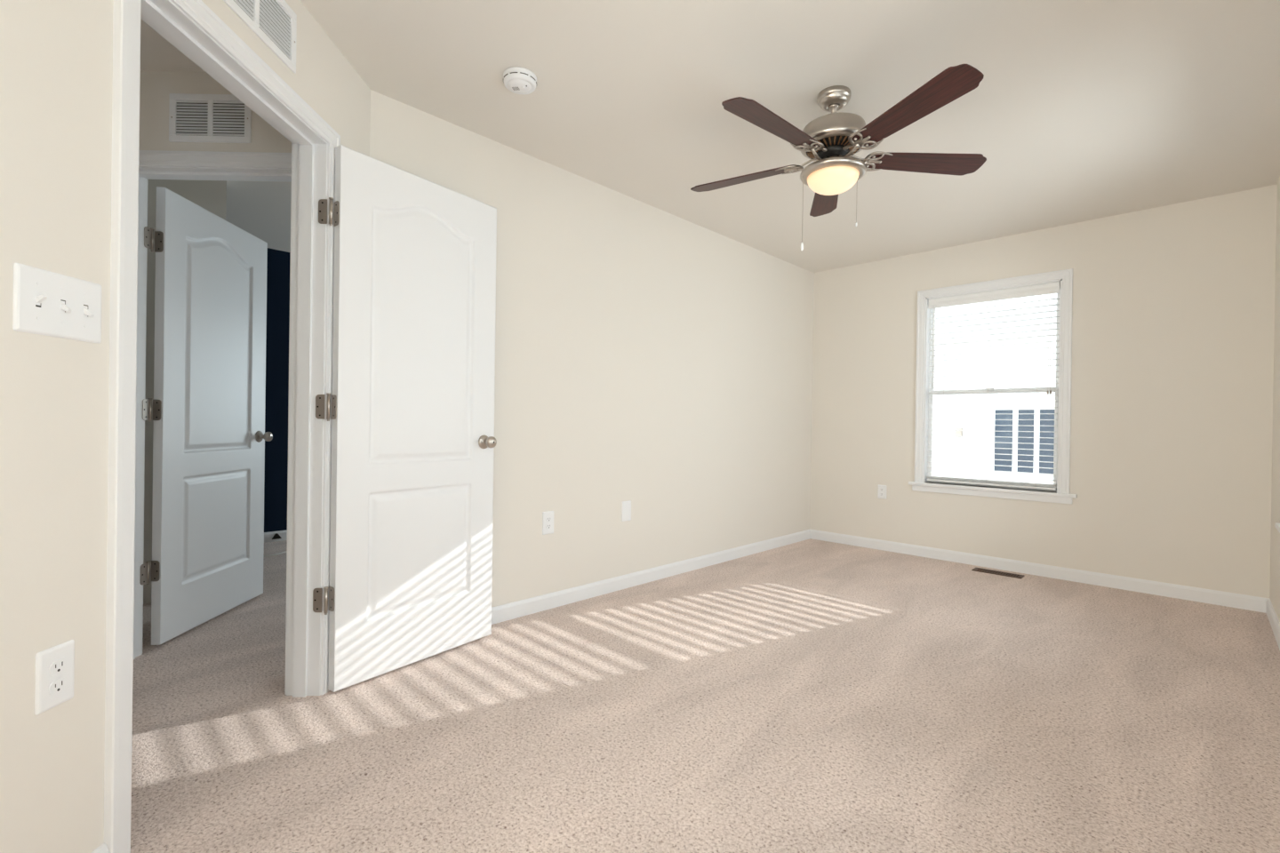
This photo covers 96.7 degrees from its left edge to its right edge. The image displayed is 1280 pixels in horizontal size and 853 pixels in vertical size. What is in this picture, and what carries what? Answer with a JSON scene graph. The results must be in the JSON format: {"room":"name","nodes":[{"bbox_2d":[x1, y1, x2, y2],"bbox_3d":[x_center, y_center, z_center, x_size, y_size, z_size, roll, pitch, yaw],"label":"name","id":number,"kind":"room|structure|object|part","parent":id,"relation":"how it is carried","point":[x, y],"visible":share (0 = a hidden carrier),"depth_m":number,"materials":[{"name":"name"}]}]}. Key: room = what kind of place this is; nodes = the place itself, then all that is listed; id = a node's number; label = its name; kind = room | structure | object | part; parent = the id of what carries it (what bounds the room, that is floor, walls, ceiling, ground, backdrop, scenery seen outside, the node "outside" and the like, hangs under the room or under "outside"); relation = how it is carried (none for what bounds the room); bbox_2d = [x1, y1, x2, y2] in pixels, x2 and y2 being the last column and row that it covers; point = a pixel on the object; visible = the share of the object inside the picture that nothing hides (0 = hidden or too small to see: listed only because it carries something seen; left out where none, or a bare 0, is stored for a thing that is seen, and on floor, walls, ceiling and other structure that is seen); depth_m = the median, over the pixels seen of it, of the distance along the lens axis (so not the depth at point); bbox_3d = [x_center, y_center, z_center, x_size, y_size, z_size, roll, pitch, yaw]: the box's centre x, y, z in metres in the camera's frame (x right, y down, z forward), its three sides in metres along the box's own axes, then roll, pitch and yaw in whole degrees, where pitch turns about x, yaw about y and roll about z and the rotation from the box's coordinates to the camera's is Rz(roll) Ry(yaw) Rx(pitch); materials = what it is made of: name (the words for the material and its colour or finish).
{"room":"empty bedroom","nodes":[
{"label":"empty bedroom","id":0,"kind":"room"},
{"bbox_2d":[143,179,226,603],"bbox_3d":[-3.506,-0.258,2.384,0.115,2.440,2.865,1,0,45],"label":"wall","id":1,"kind":"structure","parent":0,"point":[211,196],"depth_m":3.13,"materials":[{"name":"white paint"}]},
{"bbox_2d":[0,0,370,852],"bbox_3d":[-1.224,-0.222,1.341,0.121,2.440,2.200,1,0,0],"label":"wall","id":2,"kind":"structure","parent":0,"point":[56,56],"depth_m":1.14,"materials":[{"name":"white paint"}]},
{"bbox_2d":[34,640,74,715],"bbox_3d":[-1.169,0.501,1.140,0.009,0.121,0.074,1,0,0],"label":"wall outlet","id":3,"kind":"object","parent":2,"relation":"attached to","point":[54,666],"visible":1,"depth_m":1.13,"materials":[{"name":"white plastic"}]},
{"bbox_2d":[48,677,66,695],"bbox_3d":[-1.167,0.520,1.140,0.004,0.027,0.034,1,0,0],"label":"receptacle","id":4,"kind":"object","parent":3,"relation":"attached to","point":[57,685],"depth_m":1.14,"materials":[{"name":"white plastic"}]},
{"bbox_2d":[48,657,67,675],"bbox_3d":[-1.167,0.481,1.140,0.004,0.027,0.034,1,0,0],"label":"receptacle","id":5,"kind":"object","parent":3,"relation":"attached to","point":[57,666],"depth_m":1.14,"materials":[{"name":"white plastic"}]},
{"bbox_2d":[12,263,101,343],"bbox_3d":[-1.152,-0.241,1.140,0.022,0.127,0.171,1,0,0],"label":"light switch","id":6,"kind":"object","parent":2,"relation":"attached to","point":[46,303],"visible":1,"depth_m":1.12,"materials":[{"name":"white plastic"}]},
{"bbox_2d":[91,843,109,852],"bbox_3d":[-1.171,0.960,0.748,0.013,0.083,1.006,1,0,0],"label":"baseboard","id":7,"kind":"structure","parent":2,"relation":"attached to","point":[103,848],"depth_m":1.24,"materials":[{"name":"white"}]},
{"bbox_2d":[104,0,340,852],"bbox_3d":[-1.229,-0.054,1.706,0.159,2.103,0.916,1,0,0],"label":"door frame","id":8,"kind":"structure","parent":2,"relation":"attached to","point":[191,27],"depth_m":1.64,"materials":[{"name":"white wood"}]},
{"bbox_3d":[-1.299,-0.055,1.706,0.019,2.103,0.916,1,0,0],"label":"casing","id":9,"kind":"part","parent":8,"relation":"part of","materials":[{"name":"white wood"}]},
{"bbox_2d":[223,0,296,73],"bbox_3d":[-1.147,-1.275,1.703,0.008,0.196,0.390,1,0,0],"label":"air vent","id":10,"kind":"object","parent":2,"relation":"in","point":[274,21],"visible":1,"depth_m":1.78,"materials":[{"name":"white plastic"}]},
{"bbox_2d":[312,144,496,692],"bbox_3d":[-0.938,-0.026,2.399,0.182,2.028,0.786,1,0,35],"label":"door","id":11,"kind":"structure","parent":2,"relation":"in","point":[413,441],"depth_m":2.34,"materials":[{"name":"white paint"}]},
{"bbox_3d":[-1.191,0.642,2.102,0.032,0.090,0.003,1,0,0],"label":"hinge plate","id":12,"kind":"part","parent":11,"relation":"part of","materials":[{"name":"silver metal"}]},
{"bbox_3d":[-1.181,-0.073,2.100,0.032,0.090,0.003,1,0,0],"label":"hinge plate","id":13,"kind":"part","parent":11,"relation":"part of","materials":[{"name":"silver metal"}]},
{"bbox_3d":[-1.171,-0.793,2.098,0.032,0.090,0.003,1,0,0],"label":"hinge plate","id":14,"kind":"part","parent":11,"relation":"part of","materials":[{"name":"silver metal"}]},
{"bbox_3d":[-1.150,0.642,2.120,0.035,0.090,0.003,1,0,35],"label":"hinge plate","id":15,"kind":"part","parent":11,"relation":"part of","materials":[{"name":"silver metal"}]},
{"bbox_3d":[-1.140,-0.072,2.118,0.035,0.090,0.003,1,0,35],"label":"hinge plate","id":16,"kind":"part","parent":11,"relation":"part of","materials":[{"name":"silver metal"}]},
{"bbox_3d":[-1.129,-0.792,2.116,0.035,0.090,0.003,1,0,35],"label":"hinge plate","id":17,"kind":"part","parent":11,"relation":"part of","materials":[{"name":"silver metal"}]},
{"bbox_3d":[-0.702,0.072,2.639,0.070,0.065,0.065,1,0,35],"label":"knob","id":18,"kind":"part","parent":11,"relation":"part of","materials":[{"name":"silver metal"}]},
{"bbox_2d":[139,71,291,152],"bbox_3d":[-2.420,-0.242,2.387,2.385,2.440,0.116,1,0,0],"label":"wall","id":19,"kind":"structure","parent":0,"point":[156,87],"depth_m":2.33,"materials":[{"name":"white paint"}]},
{"bbox_2d":[140,186,272,645],"bbox_3d":[-2.148,-0.046,2.857,0.180,2.018,0.839,1,0,-4],"label":"door","id":20,"kind":"structure","parent":19,"relation":"in","point":[210,436],"depth_m":2.78,"materials":[{"name":"white paint"}]},
{"bbox_3d":[-2.139,0.637,2.453,0.003,0.090,0.034,1,0,0],"label":"hinge plate","id":21,"kind":"part","parent":20,"relation":"part of","materials":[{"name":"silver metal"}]},
{"bbox_3d":[-2.129,-0.073,2.451,0.003,0.090,0.034,1,0,0],"label":"hinge plate","id":22,"kind":"part","parent":20,"relation":"part of","materials":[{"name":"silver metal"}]},
{"bbox_3d":[-2.118,-0.813,2.449,0.003,0.090,0.034,1,0,0],"label":"hinge plate","id":23,"kind":"part","parent":20,"relation":"part of","materials":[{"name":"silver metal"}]},
{"bbox_3d":[-2.135,0.637,2.505,0.036,0.090,0.003,1,0,0],"label":"hinge plate","id":24,"kind":"part","parent":20,"relation":"part of","materials":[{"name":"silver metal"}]},
{"bbox_3d":[-2.125,-0.073,2.503,0.036,0.090,0.003,1,0,0],"label":"hinge plate","id":25,"kind":"part","parent":20,"relation":"part of","materials":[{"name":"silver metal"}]},
{"bbox_3d":[-2.114,-0.813,2.501,0.036,0.090,0.003,1,0,0],"label":"hinge plate","id":26,"kind":"part","parent":20,"relation":"part of","materials":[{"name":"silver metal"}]},
{"bbox_3d":[-2.122,0.057,3.219,0.070,0.065,0.065,1,0,-4],"label":"knob","id":27,"kind":"part","parent":20,"relation":"part of","materials":[{"name":"silver metal"}]},
{"bbox_2d":[168,93,251,143],"bbox_3d":[-1.757,-1.261,2.327,0.332,0.196,0.008,1,0,0],"label":"air vent","id":28,"kind":"object","parent":19,"relation":"in","point":[219,118],"visible":0.9,"depth_m":2.33,"materials":[{"name":"white plastic"}]},
{"bbox_2d":[133,150,291,659],"bbox_3d":[-1.745,-0.066,2.392,0.896,2.108,0.153,1,0,0],"label":"door frame","id":29,"kind":"structure","parent":19,"relation":"attached to","point":[153,164],"depth_m":2.40,"materials":[{"name":"white wood"}]},
{"bbox_3d":[-1.746,-0.066,2.459,0.896,2.108,0.019,1,0,0],"label":"casing","id":30,"kind":"part","parent":29,"relation":"part of","materials":[{"name":"white wood"}]},
{"bbox_3d":[-1.745,-0.066,2.325,0.896,2.108,0.019,1,0,0],"label":"casing","id":31,"kind":"part","parent":29,"relation":"part of","materials":[{"name":"white wood"}]},
{"bbox_2d":[264,248,290,532],"bbox_3d":[-3.058,-0.258,4.870,0.160,2.440,7.033,1,0,45],"label":"wall","id":32,"kind":"structure","parent":0,"point":[278,261],"depth_m":4.77,"materials":[{"name":"blue paint"}]},
{"bbox_2d":[264,530,287,543],"bbox_3d":[-3.013,0.921,4.813,0.013,0.083,7.033,1,0,45],"label":"baseboard","id":33,"kind":"structure","parent":32,"relation":"attached to","point":[268,536],"depth_m":4.76,"materials":[{"name":"white wood"}]},
{"bbox_2d":[272,533,281,539],"bbox_3d":[-3.042,0.918,4.764,0.016,0.044,0.070,1,0,45],"label":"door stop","id":34,"kind":"object","parent":32,"relation":"attached to","point":[276,536],"visible":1,"depth_m":4.76,"materials":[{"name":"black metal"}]},
{"bbox_2d":[369,89,814,607],"bbox_3d":[0.165,-0.209,3.877,0.115,2.440,3.920,1,0,45],"label":"wall","id":35,"kind":"structure","parent":0,"point":[660,361],"depth_m":3.50,"materials":[{"name":"white paint"}]},
{"bbox_2d":[542,511,553,535],"bbox_3d":[-0.503,0.529,3.126,0.009,0.125,0.078,1,0,45],"label":"wall outlet","id":36,"kind":"object","parent":35,"relation":"attached to","point":[548,517],"visible":1,"depth_m":3.12,"materials":[{"name":"white plastic"}]},
{"bbox_2d":[621,500,631,521],"bbox_3d":[-0.084,0.528,3.551,0.007,0.125,0.078,1,0,45],"label":"blank plate","id":37,"kind":"object","parent":35,"relation":"attached to","point":[626,506],"visible":1,"depth_m":3.54,"materials":[{"name":"white plastic"}]},
{"bbox_2d":[491,529,810,624],"bbox_3d":[0.190,0.971,3.832,0.013,0.083,3.902,1,0,45],"label":"baseboard","id":38,"kind":"structure","parent":35,"relation":"attached to","point":[522,608],"depth_m":3.56,"materials":[{"name":"white wood"}]},
{"bbox_2d":[130,538,1279,852],"bbox_3d":[-0.953,1.073,2.778,6.208,0.150,7.433,1,0,45],"label":"floor","id":39,"kind":"structure","parent":0,"point":[808,696],"depth_m":1.92,"materials":[{"name":"beige carpet"}]},
{"bbox_2d":[263,551,286,557],"bbox_3d":[-2.966,0.937,4.389,0.512,0.054,0.395,1,0,7],"label":"cable","id":40,"kind":"object","parent":39,"relation":"on","point":[285,551],"visible":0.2,"depth_m":4.25,"materials":[{"name":"white plastic"}]},
{"bbox_2d":[971,568,1023,578],"bbox_3d":[2.546,1.043,4.050,0.304,0.006,0.104,1,0,45],"label":"floor vent","id":41,"kind":"object","parent":39,"relation":"in","point":[1006,574],"visible":1,"depth_m":4.04,"materials":[{"name":"brown metal"}]},
{"bbox_2d":[140,0,1279,272],"bbox_3d":[-0.915,-1.516,2.770,6.208,0.150,7.433,1,0,45],"label":"ceiling","id":42,"kind":"structure","parent":0,"point":[1080,110],"depth_m":2.43,"materials":[{"name":"white paint"}]},
{"bbox_2d":[503,66,536,94],"bbox_3d":[-0.492,-1.410,2.335,0.138,0.048,0.138,1,0,10],"label":"smoke detector","id":43,"kind":"object","parent":42,"relation":"attached to","point":[518,80],"visible":1,"depth_m":2.30,"materials":[{"name":"white plastic"}]},
{"bbox_2d":[690,64,986,251],"bbox_3d":[0.785,-1.082,2.410,1.270,0.667,1.246,1,0,45],"label":"ceiling fan","id":44,"kind":"object","parent":42,"relation":"hanging from","point":[832,140],"visible":1,"depth_m":2.33,"materials":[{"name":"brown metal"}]},
{"bbox_3d":[0.479,-1.149,2.641,0.512,0.006,0.138,1,12,32],"label":"fan blade","id":45,"kind":"part","parent":44,"relation":"part of","materials":[{"name":"brown wood"}]},
{"bbox_3d":[0.512,-1.147,2.164,0.512,0.006,0.138,1,12,-40],"label":"fan blade","id":46,"kind":"part","parent":44,"relation":"part of","materials":[{"name":"brown wood"}]},
{"bbox_3d":[0.704,-1.137,2.502,0.194,0.057,0.127,1,12,32],"label":"blade arm","id":47,"kind":"part","parent":44,"relation":"part of","materials":[{"name":"silver metal"}]},
{"bbox_3d":[0.694,-0.927,2.426,0.002,0.290,0.002,1,0,45],"label":"pull chain","id":48,"kind":"part","parent":44,"relation":"part of","materials":[{"name":"silver metal"}]},
{"bbox_3d":[0.713,-1.136,2.336,0.194,0.057,0.127,1,12,-40],"label":"blade arm","id":49,"kind":"part","parent":44,"relation":"part of","materials":[{"name":"silver metal"}]},
{"bbox_3d":[0.921,-1.143,2.819,0.138,0.006,0.512,-11,-3,14],"label":"fan blade","id":50,"kind":"part","parent":44,"relation":"part of","materials":[{"name":"brown wood"}]},
{"bbox_3d":[0.821,-1.034,2.426,0.212,0.070,0.212,1,0,45],"label":"lamp shade","id":51,"kind":"part","parent":44,"relation":"part of","materials":[{"name":"beige glass"}]},
{"bbox_3d":[0.874,-1.134,2.293,0.127,0.057,0.194,14,-5,-22],"label":"blade arm","id":52,"kind":"part","parent":44,"relation":"part of","materials":[{"name":"silver metal"}]},
{"bbox_3d":[0.965,-1.133,2.433,0.194,0.057,0.127,1,-12,-4],"label":"blade arm","id":53,"kind":"part","parent":44,"relation":"part of","materials":[{"name":"silver metal"}]},
{"bbox_3d":[0.975,-1.140,2.049,0.138,0.006,0.512,14,-5,-22],"label":"fan blade","id":54,"kind":"part","parent":44,"relation":"part of","materials":[{"name":"brown wood"}]},
{"bbox_3d":[1.228,-1.137,2.454,0.512,0.006,0.138,1,-12,-4],"label":"fan blade","id":55,"kind":"part","parent":44,"relation":"part of","materials":[{"name":"brown wood"}]},
{"bbox_2d":[809,184,1277,598],"bbox_3d":[1.556,-0.193,5.369,5.908,2.440,0.160,1,0,45],"label":"wall","id":56,"kind":"structure","parent":0,"point":[1173,313],"depth_m":3.72,"materials":[{"name":"white paint"}]},
{"bbox_2d":[877,484,886,499],"bbox_3d":[2.030,0.548,4.774,0.072,0.114,0.009,1,0,45],"label":"wall outlet","id":57,"kind":"object","parent":56,"relation":"attached to","point":[882,489],"visible":1,"depth_m":4.77,"materials":[{"name":"white plastic"}]},
{"bbox_2d":[908,268,1077,504],"bbox_3d":[2.620,-0.279,4.271,1.088,1.606,0.159,1,0,45],"label":"window","id":58,"kind":"structure","parent":56,"relation":"in","point":[924,434],"depth_m":4.18,"materials":[{"name":"white"}]},
{"bbox_3d":[2.610,0.466,4.274,1.088,0.024,0.159,1,0,45],"label":"sill","id":59,"kind":"part","parent":58,"relation":"part of","materials":[{"name":"white wood"}]},
{"bbox_2d":[926,281,1060,490],"bbox_3d":[2.613,-0.286,4.264,0.852,1.452,0.076,1,0,45],"label":"window blind","id":60,"kind":"object","parent":58,"relation":"attached to","point":[1050,288],"visible":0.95,"depth_m":4.22,"materials":[{"name":"white plastic"}]},
{"bbox_3d":[2.610,0.432,4.273,0.846,0.016,0.052,1,0,45],"label":"rail","id":61,"kind":"part","parent":60,"relation":"part of","materials":[{"name":"white plastic"}]},
{"bbox_3d":[2.866,-0.598,3.977,0.017,0.700,0.005,1,0,45],"label":"lift cord","id":62,"kind":"part","parent":60,"relation":"part of","materials":[{"name":"white fabric"}]},
{"bbox_3d":[2.655,-0.279,4.307,0.864,1.466,0.050,1,0,45],"label":"frame","id":63,"kind":"part","parent":58,"relation":"part of","materials":[{"name":"white plastic"}]},
{"bbox_3d":[2.639,0.079,4.296,0.840,0.726,0.022,1,0,45],"label":"sash","id":64,"kind":"part","parent":58,"relation":"part of","materials":[{"name":"white plastic"}]},
{"bbox_3d":[2.666,-0.624,4.311,0.840,0.752,0.022,1,0,45],"label":"sash","id":65,"kind":"part","parent":58,"relation":"part of","materials":[{"name":"white plastic"}]},
{"bbox_2d":[810,529,1269,613],"bbox_3d":[2.571,1.004,4.233,2.839,0.083,0.013,1,0,45],"label":"baseboard","id":66,"kind":"structure","parent":56,"relation":"attached to","point":[1255,604],"depth_m":3.89,"materials":[{"name":"white wood"}]},
{"bbox_2d":[1269,176,1279,623],"bbox_3d":[1.190,-0.185,0.678,0.160,2.440,7.033,1,0,45],"label":"wall","id":67,"kind":"structure","parent":0,"point":[1275,543],"depth_m":3.09,"materials":[{"name":"white paint"}]},
{"bbox_2d":[1265,599,1279,650],"bbox_3d":[1.106,0.993,0.737,0.013,0.083,7.020,1,0,45],"label":"baseboard","id":68,"kind":"structure","parent":67,"relation":"attached to","point":[1272,617],"depth_m":2.93,"materials":[{"name":"white wood"}]},
{"bbox_2d":[1274,522,1279,533],"bbox_3d":[2.604,-0.292,2.140,0.184,1.628,1.400,1,0,45],"label":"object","id":69,"kind":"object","parent":67,"relation":"in","point":[1276,524],"depth_m":2.63,"materials":[{"name":"white"}]},
{"label":"outside","id":70,"kind":"structure","parent":0,"visible":0},
{"bbox_3d":[15.874,4.195,19.715,55.000,0.200,39.567,1,0,45],"label":"ground","id":71,"kind":"structure","parent":70,"visible":0},
{"bbox_2d":[932,301,1056,484],"bbox_3d":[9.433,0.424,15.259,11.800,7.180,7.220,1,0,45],"label":"window pane","id":72,"kind":"structure","parent":71,"relation":"on","point":[941,406],"depth_m":12.28,"materials":[{"name":"white"}]},
{"bbox_3d":[6.952,-1.266,12.787,0.620,0.700,0.008,1,0,45],"label":"pane","id":73,"kind":"part","parent":72,"relation":"part of","materials":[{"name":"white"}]},
{"bbox_3d":[7.976,0.302,11.759,1.120,1.300,0.008,1,0,45],"label":"pane","id":74,"kind":"part","parent":72,"relation":"part of","materials":[{"name":"clear glass"}]}
]}

